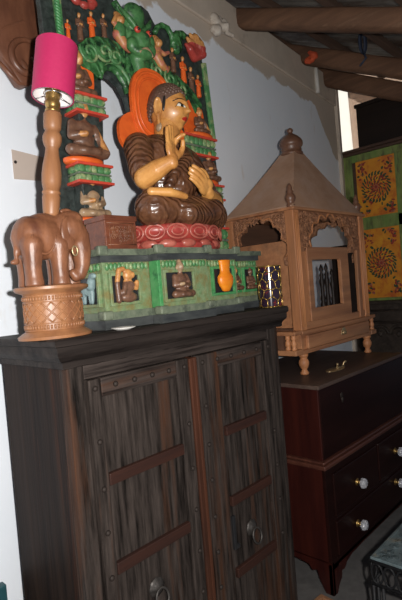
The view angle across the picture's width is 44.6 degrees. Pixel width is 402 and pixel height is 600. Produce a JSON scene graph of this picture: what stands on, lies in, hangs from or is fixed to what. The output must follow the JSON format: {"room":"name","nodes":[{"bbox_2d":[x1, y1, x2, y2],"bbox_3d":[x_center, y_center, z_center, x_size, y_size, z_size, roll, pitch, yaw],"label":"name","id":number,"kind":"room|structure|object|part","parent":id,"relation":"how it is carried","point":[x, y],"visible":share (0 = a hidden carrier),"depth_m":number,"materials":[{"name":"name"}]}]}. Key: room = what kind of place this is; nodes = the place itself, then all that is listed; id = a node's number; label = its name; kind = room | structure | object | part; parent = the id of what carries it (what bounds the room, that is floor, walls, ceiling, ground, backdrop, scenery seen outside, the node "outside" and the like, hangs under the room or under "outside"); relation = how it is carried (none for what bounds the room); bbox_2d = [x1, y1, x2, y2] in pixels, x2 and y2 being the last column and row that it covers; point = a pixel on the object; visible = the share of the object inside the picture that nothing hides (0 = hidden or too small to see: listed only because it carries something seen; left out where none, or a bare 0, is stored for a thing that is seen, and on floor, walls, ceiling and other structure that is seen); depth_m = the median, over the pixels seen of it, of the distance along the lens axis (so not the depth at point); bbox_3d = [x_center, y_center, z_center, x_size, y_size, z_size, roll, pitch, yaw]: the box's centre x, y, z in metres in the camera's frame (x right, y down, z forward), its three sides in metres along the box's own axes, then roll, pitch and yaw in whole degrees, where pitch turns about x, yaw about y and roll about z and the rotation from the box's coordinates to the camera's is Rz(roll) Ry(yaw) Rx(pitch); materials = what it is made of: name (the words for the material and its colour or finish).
{"room":"furniture and handicraft shop","nodes":[
{"label":"furniture and handicraft shop","id":0,"kind":"room"},
{"bbox_2d":[0,0,352,599],"bbox_3d":[-0.483,-0.150,2.235,0.218,3.266,5.868,-4,2,37],"label":"wall","id":1,"kind":"structure","parent":0,"point":[254,103],"depth_m":2.85,"materials":[{"name":"paint"}]},
{"bbox_2d":[0,0,39,89],"bbox_3d":[-0.678,-0.970,1.744,0.072,0.415,0.312,-3,2,44],"label":"bracket","id":2,"kind":"object","parent":1,"relation":"attached to","point":[19,27],"visible":0.79,"depth_m":1.74,"materials":[{"name":"brown wood"}]},
{"bbox_2d":[11,149,43,180],"bbox_3d":[-0.644,-0.504,1.859,0.008,0.108,0.154,-4,2,37],"label":"wall plate","id":3,"kind":"object","parent":1,"relation":"attached to","point":[26,166],"visible":0.93,"depth_m":1.84,"materials":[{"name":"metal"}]},
{"bbox_2d":[210,12,233,36],"bbox_3d":[0.119,-1.624,2.905,0.092,0.131,0.148,-3,2,44],"label":"pipe stub","id":4,"kind":"object","parent":1,"relation":"attached to","point":[220,25],"visible":0.98,"depth_m":2.88,"materials":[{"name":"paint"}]},
{"bbox_2d":[173,0,335,106],"bbox_3d":[-0.521,-1.671,2.113,0.021,0.229,5.843,-4,2,37],"label":"trim","id":5,"kind":"structure","parent":1,"relation":"attached to","point":[264,45],"depth_m":3.42,"materials":[{"name":"beige paint"}]},
{"bbox_2d":[314,67,319,93],"bbox_3d":[0.960,-1.853,4.072,0.034,0.263,0.043,-3,2,44],"label":"conduit pipe","id":6,"kind":"object","parent":1,"relation":"attached to","point":[316,76],"visible":0.79,"depth_m":4.06,"materials":[{"name":"white plastic"}]},
{"bbox_2d":[250,0,385,77],"bbox_3d":[-0.499,-1.876,2.279,0.050,0.051,6.500,-3,2,44],"label":"trim","id":7,"kind":"structure","parent":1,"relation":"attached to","point":[322,38],"depth_m":3.77,"materials":[{"name":"brown wood"}]},
{"bbox_2d":[236,6,401,34],"bbox_3d":[0.969,-1.439,2.523,3.150,1.505,0.135,-3,2,44],"label":"roof beam","id":8,"kind":"structure","parent":1,"relation":"attached to","point":[338,19],"depth_m":2.72,"materials":[{"name":"brown wood"}]},
{"bbox_2d":[284,43,401,79],"bbox_3d":[1.546,-1.524,3.280,2.950,1.645,0.146,-3,2,44],"label":"roof beam","id":9,"kind":"structure","parent":1,"relation":"attached to","point":[332,59],"depth_m":3.59,"materials":[{"name":"brown wood"}]},
{"bbox_2d":[304,51,317,63],"bbox_3d":[0.849,-1.877,3.789,0.110,0.090,0.057,-3,2,44],"label":"rag","id":10,"kind":"object","parent":9,"relation":"attached to","point":[313,55],"visible":1,"depth_m":3.77,"materials":[{"name":"orange fabric"}]},
{"bbox_2d":[358,34,366,66],"bbox_3d":[1.160,-1.801,3.506,0.066,0.260,0.056,-3,2,44],"label":"loop","id":11,"kind":"object","parent":9,"relation":"attached to","point":[363,50],"visible":0.78,"depth_m":3.50,"materials":[{"name":"black metal"}]},
{"bbox_2d":[334,89,357,350],"bbox_3d":[1.284,-0.342,4.588,0.249,3.240,0.060,-3,2,44],"label":"trim","id":12,"kind":"structure","parent":1,"relation":"attached to","point":[337,111],"depth_m":4.47,"materials":[{"name":"grey paint"}]},
{"bbox_2d":[315,0,401,57],"bbox_3d":[-0.157,-1.693,1.974,0.050,0.051,6.500,-3,2,44],"label":"trim","id":13,"kind":"structure","parent":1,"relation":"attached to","point":[380,40],"depth_m":3.46,"materials":[{"name":"brown wood"}]},
{"bbox_2d":[318,68,401,101],"bbox_3d":[1.861,-1.466,3.608,2.750,1.595,0.146,-3,2,44],"label":"roof beam","id":14,"kind":"structure","parent":1,"relation":"attached to","point":[360,84],"depth_m":4.00,"materials":[{"name":"brown wood"}]},
{"bbox_2d":[226,0,401,56],"bbox_3d":[0.093,-1.568,1.647,4.200,1.918,6.750,-3,2,44],"label":"ceiling","id":15,"kind":"structure","parent":0,"point":[350,41],"depth_m":3.64,"materials":[{"name":"wood"}]},
{"bbox_2d":[269,32,291,43],"bbox_3d":[-0.880,-2.078,2.617,0.050,0.051,6.500,-3,2,44],"label":"trim","id":16,"kind":"structure","parent":15,"relation":"attached to","point":[282,40],"depth_m":4.24,"materials":[{"name":"brown wood"}]},
{"bbox_2d":[394,0,401,5],"bbox_3d":[0.186,-1.511,1.669,0.050,0.051,6.500,-3,2,44],"label":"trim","id":17,"kind":"structure","parent":15,"relation":"attached to","point":[399,2],"depth_m":2.60,"materials":[{"name":"brown wood"}]},
{"bbox_2d":[338,90,352,151],"bbox_3d":[2.046,-0.779,6.265,3.200,3.900,0.200,-3,2,44],"label":"window","id":18,"kind":"structure","parent":0,"point":[346,134],"depth_m":6.19,"materials":[{"name":"white glass"}]},
{"bbox_2d":[294,505,401,599],"bbox_3d":[0.944,1.398,2.357,7.000,0.060,9.500,-3,2,44],"label":"floor","id":19,"kind":"structure","parent":0,"point":[355,584],"depth_m":2.46,"materials":[{"name":"concrete"}]},
{"bbox_2d":[0,582,7,599],"bbox_3d":[-0.741,1.234,1.490,0.030,0.589,0.350,-3,2,44],"label":"board","id":20,"kind":"object","parent":19,"relation":"on","point":[3,590],"visible":1,"depth_m":1.59,"materials":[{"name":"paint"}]},
{"bbox_2d":[0,306,297,599],"bbox_3d":[-0.106,0.768,1.826,0.435,1.395,1.087,-3,2,44],"label":"cabinet","id":21,"kind":"object","parent":19,"relation":"on","point":[149,462],"visible":0.95,"depth_m":1.56,"materials":[{"name":"brown wood"}]},
{"bbox_2d":[10,33,91,341],"bbox_3d":[-0.437,-0.325,1.399,0.180,0.859,0.260,-3,2,44],"label":"lamp","id":22,"kind":"object","parent":21,"relation":"on","point":[54,310],"visible":1,"depth_m":1.37,"materials":[{"name":"teak"},{"name":"brass"},{"name":"pink fabric"}]},
{"bbox_2d":[45,88,60,111],"bbox_3d":[-0.432,-0.592,1.421,0.044,0.107,0.049,-3,2,44],"label":"socket","id":23,"kind":"object","parent":22,"relation":"attached to","point":[53,96],"depth_m":1.40,"materials":[{"name":"gold metal"}]},
{"bbox_3d":[-0.426,-0.667,1.431,0.120,0.181,0.148,-3,2,44],"label":"lamp shade","id":24,"kind":"part","parent":22,"relation":"part of","materials":[{"name":"pink fabric"}]},
{"bbox_3d":[-0.308,0.838,1.379,0.042,1.312,0.054,-3,2,44],"label":"post","id":25,"kind":"part","parent":21,"relation":"part of","materials":[{"name":"brown wood"}]},
{"bbox_2d":[111,326,135,329],"bbox_3d":[-0.231,0.084,1.460,0.073,0.008,0.073,-3,2,44],"label":"saucer","id":26,"kind":"object","parent":21,"relation":"on","point":[121,327],"visible":1,"depth_m":1.44,"materials":[{"name":"white ceramic"}]},
{"bbox_3d":[-0.194,0.239,1.513,0.034,0.055,0.297,-3,2,44],"label":"door rail","id":27,"kind":"part","parent":21,"relation":"part of","materials":[{"name":"brown wood"}]},
{"bbox_3d":[-0.160,0.116,1.810,0.435,0.086,1.087,-3,2,44],"label":"cornice","id":28,"kind":"part","parent":21,"relation":"part of","materials":[{"name":"brown wood"}]},
{"bbox_3d":[-0.153,0.783,1.539,0.032,1.068,0.317,-3,2,44],"label":"door","id":29,"kind":"part","parent":21,"relation":"part of","materials":[{"name":"brown wood"}]},
{"bbox_3d":[-0.132,0.891,1.517,0.018,0.063,0.063,-3,2,44],"label":"ring plate","id":30,"kind":"part","parent":21,"relation":"part of","materials":[{"name":"metal"}]},
{"bbox_3d":[-0.117,0.915,1.506,0.020,0.064,0.056,-3,2,44],"label":"ring pull","id":31,"kind":"part","parent":21,"relation":"part of","materials":[{"name":"metal"}]},
{"bbox_2d":[81,244,260,330],"bbox_3d":[-0.051,-0.065,1.854,0.338,0.254,0.926,-3,2,44],"label":"pedestal","id":32,"kind":"object","parent":21,"relation":"on","point":[159,284],"visible":0.92,"depth_m":1.60,"materials":[{"name":"green paint"}]},
{"bbox_3d":[-0.351,-0.026,1.530,0.124,0.102,0.013,-3,2,44],"label":"panel frame","id":33,"kind":"part","parent":32,"relation":"part of","materials":[{"name":"green wood"}]},
{"bbox_2d":[84,214,137,249],"bbox_3d":[-0.290,-0.212,1.591,0.111,0.108,0.132,-3,2,44],"label":"wooden box","id":34,"kind":"object","parent":32,"relation":"on","point":[111,231],"visible":0.98,"depth_m":1.55,"materials":[{"name":"brown wood"}]},
{"bbox_3d":[-0.294,-0.257,1.590,0.111,0.017,0.132,-3,2,44],"label":"box lid","id":35,"kind":"part","parent":34,"relation":"part of","materials":[{"name":"brown wood"}]},
{"bbox_3d":[-0.237,-0.036,1.534,0.013,0.102,0.124,-3,2,44],"label":"panel frame","id":36,"kind":"part","parent":32,"relation":"part of","materials":[{"name":"green wood"}]},
{"bbox_2d":[36,0,229,248],"bbox_3d":[-0.186,-0.674,1.920,0.124,0.994,0.862,-3,2,44],"label":"arch","id":37,"kind":"object","parent":32,"relation":"on","point":[113,42],"visible":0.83,"depth_m":1.78,"materials":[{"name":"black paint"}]},
{"bbox_2d":[63,156,103,164],"bbox_3d":[-0.402,-0.472,1.682,0.085,0.023,0.154,-3,2,44],"label":"cushion","id":38,"kind":"object","parent":37,"relation":"on","point":[67,160],"depth_m":1.64,"materials":[{"name":"orange paint"}]},
{"bbox_2d":[71,0,97,9],"bbox_3d":[-0.414,-1.049,1.705,0.024,0.065,0.126,-3,2,44],"label":"flower","id":39,"kind":"object","parent":37,"relation":"on","point":[90,4],"depth_m":1.71,"materials":[{"name":"red wood"}]},
{"bbox_2d":[184,33,206,62],"bbox_3d":[-0.027,-1.088,2.112,0.052,0.120,0.127,-3,2,44],"label":"flower","id":40,"kind":"object","parent":37,"relation":"on","point":[194,47],"depth_m":2.10,"materials":[{"name":"red paint"}]},
{"bbox_2d":[189,131,212,137],"bbox_3d":[-0.008,-0.701,2.110,0.083,0.023,0.150,-3,2,44],"label":"cushion","id":41,"kind":"object","parent":37,"relation":"on","point":[194,134],"depth_m":2.06,"materials":[{"name":"orange paint"}]},
{"bbox_3d":[-0.053,0.022,1.870,0.306,0.024,0.904,-3,2,44],"label":"moulding","id":42,"kind":"part","parent":32,"relation":"part of","materials":[{"name":"green wood"}]},
{"bbox_2d":[117,68,226,248],"bbox_3d":[-0.106,-0.536,1.854,0.336,0.710,0.487,-3,2,44],"label":"statue","id":43,"kind":"object","parent":32,"relation":"on","point":[179,204],"visible":0.95,"depth_m":1.74,"materials":[{"name":"brown paint"}]},
{"bbox_3d":[-0.072,-0.050,1.641,0.013,0.106,0.146,-3,2,44],"label":"panel frame","id":44,"kind":"part","parent":32,"relation":"part of","materials":[{"name":"green wood"}]},
{"bbox_3d":[0.085,-0.075,1.875,0.013,0.110,0.131,-3,2,44],"label":"panel frame","id":45,"kind":"part","parent":32,"relation":"part of","materials":[{"name":"green wood"}]},
{"bbox_3d":[0.134,-0.082,2.050,0.013,0.107,0.096,-3,2,44],"label":"panel frame","id":46,"kind":"part","parent":32,"relation":"part of","materials":[{"name":"green wood"}]},
{"bbox_3d":[0.208,-0.090,2.129,0.013,0.107,0.086,-3,2,44],"label":"panel frame","id":47,"kind":"part","parent":32,"relation":"part of","materials":[{"name":"green wood"}]},
{"bbox_3d":[-0.044,0.171,1.700,0.040,0.042,0.874,-3,2,44],"label":"head rail","id":48,"kind":"part","parent":21,"relation":"part of","materials":[{"name":"black wood"}]},
{"bbox_3d":[0.137,0.202,1.864,0.034,0.055,0.266,-3,2,44],"label":"door rail","id":49,"kind":"part","parent":21,"relation":"part of","materials":[{"name":"brown wood"}]},
{"bbox_3d":[0.161,0.749,1.870,0.032,1.068,0.350,-3,2,44],"label":"door","id":50,"kind":"part","parent":21,"relation":"part of","materials":[{"name":"brown wood"}]},
{"bbox_3d":[0.199,0.868,1.867,0.018,0.063,0.063,-3,2,44],"label":"ring plate","id":51,"kind":"part","parent":21,"relation":"part of","materials":[{"name":"metal"}]},
{"bbox_3d":[0.214,0.891,1.855,0.020,0.064,0.056,-3,2,44],"label":"ring pull","id":52,"kind":"part","parent":21,"relation":"part of","materials":[{"name":"metal"}]},
{"bbox_2d":[256,265,282,307],"bbox_3d":[0.289,-0.057,2.058,0.102,0.173,0.102,-3,2,44],"label":"candle holder","id":53,"kind":"object","parent":21,"relation":"on","point":[268,277],"visible":0.99,"depth_m":2.02,"materials":[{"name":"glass"}]},
{"bbox_3d":[0.332,0.768,2.057,0.042,1.312,0.068,-3,2,44],"label":"post","id":54,"kind":"part","parent":21,"relation":"part of","materials":[{"name":"brown wood"}]},
{"bbox_2d":[314,594,332,599],"bbox_3d":[0.555,1.390,2.160,0.185,0.030,0.185,-6,2,-42],"label":"wooden tray","id":55,"kind":"object","parent":19,"relation":"on","point":[321,596],"visible":1,"depth_m":2.26,"materials":[{"name":"brown wood"}]},
{"bbox_2d":[279,350,401,595],"bbox_3d":[0.732,0.874,2.895,0.737,0.992,1.083,-3,2,44],"label":"dresser","id":56,"kind":"object","parent":19,"relation":"on","point":[343,428],"visible":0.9,"depth_m":2.45,"materials":[{"name":"brown wood"}]},
{"bbox_2d":[225,128,375,374],"bbox_3d":[0.605,-0.337,3.015,0.504,1.436,0.970,-3,2,44],"label":"shrine","id":57,"kind":"object","parent":56,"relation":"on","point":[279,218],"visible":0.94,"depth_m":2.81,"materials":[{"name":"brown wood"}]},
{"bbox_3d":[0.204,-0.140,2.887,0.055,0.643,0.055,-3,2,44],"label":"post","id":58,"kind":"part","parent":57,"relation":"part of","materials":[{"name":"brown wood"}]},
{"bbox_3d":[0.374,-0.076,2.809,0.333,0.491,0.015,-3,2,44],"label":"panel","id":59,"kind":"part","parent":57,"relation":"part of","materials":[{"name":"brown wood"}]},
{"bbox_3d":[0.356,0.231,2.708,0.270,0.078,0.052,-3,2,44],"label":"balcony panel","id":60,"kind":"part","parent":57,"relation":"part of","materials":[{"name":"brown wood"}]},
{"bbox_3d":[0.359,0.182,2.685,0.410,0.020,0.075,-3,2,44],"label":"balcony rail","id":61,"kind":"part","parent":57,"relation":"part of","materials":[{"name":"brown wood"}]},
{"bbox_2d":[278,349,303,355],"bbox_3d":[0.367,0.283,2.687,0.410,0.028,0.075,-3,2,44],"label":"shelf","id":62,"kind":"object","parent":57,"relation":"attached to","point":[281,352],"depth_m":2.56,"materials":[{"name":"brown wood"}]},
{"bbox_3d":[0.503,-0.158,2.603,0.055,0.643,0.055,-3,2,44],"label":"post","id":63,"kind":"part","parent":57,"relation":"part of","materials":[{"name":"brown wood"}]},
{"bbox_3d":[0.589,-0.502,3.014,0.496,0.016,0.848,-3,2,44],"label":"eave frame","id":64,"kind":"part","parent":57,"relation":"part of","materials":[{"name":"brown wood"}]},
{"bbox_2d":[319,264,326,305],"bbox_3d":[0.733,-0.043,2.951,0.040,0.345,0.040,-3,2,44],"label":"spindle","id":65,"kind":"object","parent":57,"relation":"on","point":[321,280],"visible":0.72,"depth_m":2.94,"materials":[{"name":"brown wood"}]},
{"bbox_2d":[324,263,331,304],"bbox_3d":[0.774,-0.050,2.994,0.040,0.350,0.040,-3,2,44],"label":"spindle","id":66,"kind":"object","parent":57,"relation":"on","point":[326,279],"visible":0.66,"depth_m":2.98,"materials":[{"name":"brown wood"}]},
{"bbox_2d":[330,269,336,304],"bbox_3d":[0.822,-0.038,3.044,0.040,0.315,0.040,-3,2,44],"label":"spindle","id":67,"kind":"object","parent":57,"relation":"on","point":[332,283],"visible":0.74,"depth_m":3.03,"materials":[{"name":"brown wood"}]},
{"bbox_3d":[0.798,0.113,2.880,0.022,0.041,0.710,-3,2,44],"label":"rail","id":68,"kind":"part","parent":57,"relation":"part of","materials":[{"name":"brown wood"}]},
{"bbox_3d":[0.645,0.152,3.028,0.474,0.020,0.832,-3,2,44],"label":"sill","id":69,"kind":"part","parent":57,"relation":"part of","materials":[{"name":"brown wood"}]},
{"bbox_3d":[0.820,0.197,2.882,0.020,0.072,0.740,-3,2,44],"label":"drawer","id":70,"kind":"part","parent":57,"relation":"part of","materials":[{"name":"brown wood"}]},
{"bbox_3d":[0.652,0.256,3.033,0.468,0.022,0.820,-3,2,44],"label":"frame","id":71,"kind":"part","parent":57,"relation":"part of","materials":[{"name":"brown wood"}]},
{"bbox_3d":[0.955,-0.125,3.243,0.166,0.471,0.018,-3,2,44],"label":"panel","id":72,"kind":"part","parent":57,"relation":"part of","materials":[{"name":"brown wood"}]},
{"bbox_3d":[1.027,-0.215,3.157,0.055,0.643,0.055,-3,2,44],"label":"post","id":73,"kind":"part","parent":57,"relation":"part of","materials":[{"name":"brown wood"}]},
{"bbox_2d":[326,360,345,371],"bbox_3d":[0.735,0.361,2.689,0.071,0.041,0.170,-3,2,44],"label":"brass latch","id":74,"kind":"object","parent":56,"relation":"on","point":[337,368],"visible":1,"depth_m":2.67,"materials":[{"name":"gold metal"}]},
{"bbox_3d":[0.737,0.378,2.689,0.071,0.006,0.170,-3,2,44],"label":"oval plate","id":75,"kind":"part","parent":74,"relation":"part of","materials":[{"name":"gold metal"}]},
{"bbox_3d":[0.703,0.758,2.911,0.683,0.036,1.083,-3,2,44],"label":"waist moulding","id":76,"kind":"part","parent":56,"relation":"part of","materials":[{"name":"brown wood"}]},
{"bbox_3d":[0.790,0.916,2.520,0.036,0.206,0.477,-3,2,44],"label":"drawer","id":77,"kind":"part","parent":56,"relation":"part of","materials":[{"name":"brown wood"}]},
{"bbox_3d":[0.961,0.998,2.692,0.020,0.477,1.079,-3,2,44],"label":"frame","id":78,"kind":"part","parent":56,"relation":"part of","materials":[{"name":"brown wood"}]},
{"bbox_3d":[0.822,0.926,2.476,0.034,0.055,0.055,-3,2,44],"label":"knob","id":79,"kind":"part","parent":56,"relation":"part of","materials":[{"name":"clear glass"}]},
{"bbox_3d":[0.821,1.132,2.462,0.034,0.055,0.055,-3,2,44],"label":"knob","id":80,"kind":"part","parent":56,"relation":"part of","materials":[{"name":"clear glass"}]},
{"bbox_3d":[0.969,1.107,2.696,0.036,0.164,0.947,-3,2,44],"label":"drawer","id":81,"kind":"part","parent":56,"relation":"part of","materials":[{"name":"brown wood"}]},
{"bbox_3d":[1.122,0.879,2.871,0.036,0.206,0.448,-3,2,44],"label":"drawer","id":82,"kind":"part","parent":56,"relation":"part of","materials":[{"name":"brown wood"}]},
{"bbox_3d":[1.155,0.877,2.829,0.034,0.055,0.055,-3,2,44],"label":"knob","id":83,"kind":"part","parent":56,"relation":"part of","materials":[{"name":"clear glass"}]},
{"bbox_3d":[1.154,1.053,2.817,0.034,0.055,0.055,-3,2,44],"label":"knob","id":84,"kind":"part","parent":56,"relation":"part of","materials":[{"name":"clear glass"}]},
{"bbox_2d":[357,300,401,356],"bbox_3d":[2.005,0.603,4.302,1.155,1.252,0.450,-3,2,44],"label":"sideboard","id":85,"kind":"object","parent":19,"relation":"on","point":[387,320],"visible":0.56,"depth_m":4.33,"materials":[{"name":"black wood"}]},
{"bbox_2d":[342,136,401,300],"bbox_3d":[1.892,-0.709,4.286,1.185,1.378,0.430,-3,2,44],"label":"cabinet","id":86,"kind":"object","parent":85,"relation":"on","point":[372,172],"visible":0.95,"depth_m":4.33,"materials":[{"name":"green wood"}]},
{"bbox_3d":[1.837,-1.370,4.270,1.185,0.051,0.430,-3,2,44],"label":"cornice","id":87,"kind":"part","parent":86,"relation":"part of","materials":[{"name":"wood"}]},
{"bbox_3d":[1.550,-1.001,4.335,0.351,0.508,0.015,-3,2,44],"label":"painted panel","id":88,"kind":"part","parent":86,"relation":"part of","materials":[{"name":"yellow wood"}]},
{"bbox_2d":[354,98,401,146],"bbox_3d":[1.776,-1.592,4.338,0.688,0.396,0.382,-3,2,44],"label":"box","id":89,"kind":"object","parent":86,"relation":"on","point":[378,119],"visible":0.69,"depth_m":4.30,"materials":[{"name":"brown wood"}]},
{"bbox_3d":[1.760,-1.773,4.333,0.688,0.031,0.382,-3,2,44],"label":"box lid","id":90,"kind":"part","parent":89,"relation":"part of","materials":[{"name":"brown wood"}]},
{"bbox_3d":[1.606,-0.331,4.352,0.351,0.617,0.015,-3,2,44],"label":"painted panel","id":91,"kind":"part","parent":86,"relation":"part of","materials":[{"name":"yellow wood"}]},
{"bbox_2d":[369,524,401,599],"bbox_3d":[0.902,1.134,1.753,0.412,0.504,0.412,-3,2,44],"label":"iron stand","id":92,"kind":"object","parent":19,"relation":"on","point":[388,555],"visible":1,"depth_m":1.74,"materials":[{"name":"black metal"}]},
{"bbox_3d":[0.655,1.204,1.748,0.048,0.405,0.048,-3,2,44],"label":"leg","id":93,"kind":"part","parent":92,"relation":"part of","materials":[{"name":"metal"}]},
{"bbox_2d":[348,74,401,148],"bbox_3d":[2.274,-0.783,4.667,1.670,3.950,0.124,-3,2,44],"label":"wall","id":94,"kind":"structure","parent":0,"point":[353,99],"depth_m":5.16,"materials":[{"name":"paint"}]}
]}

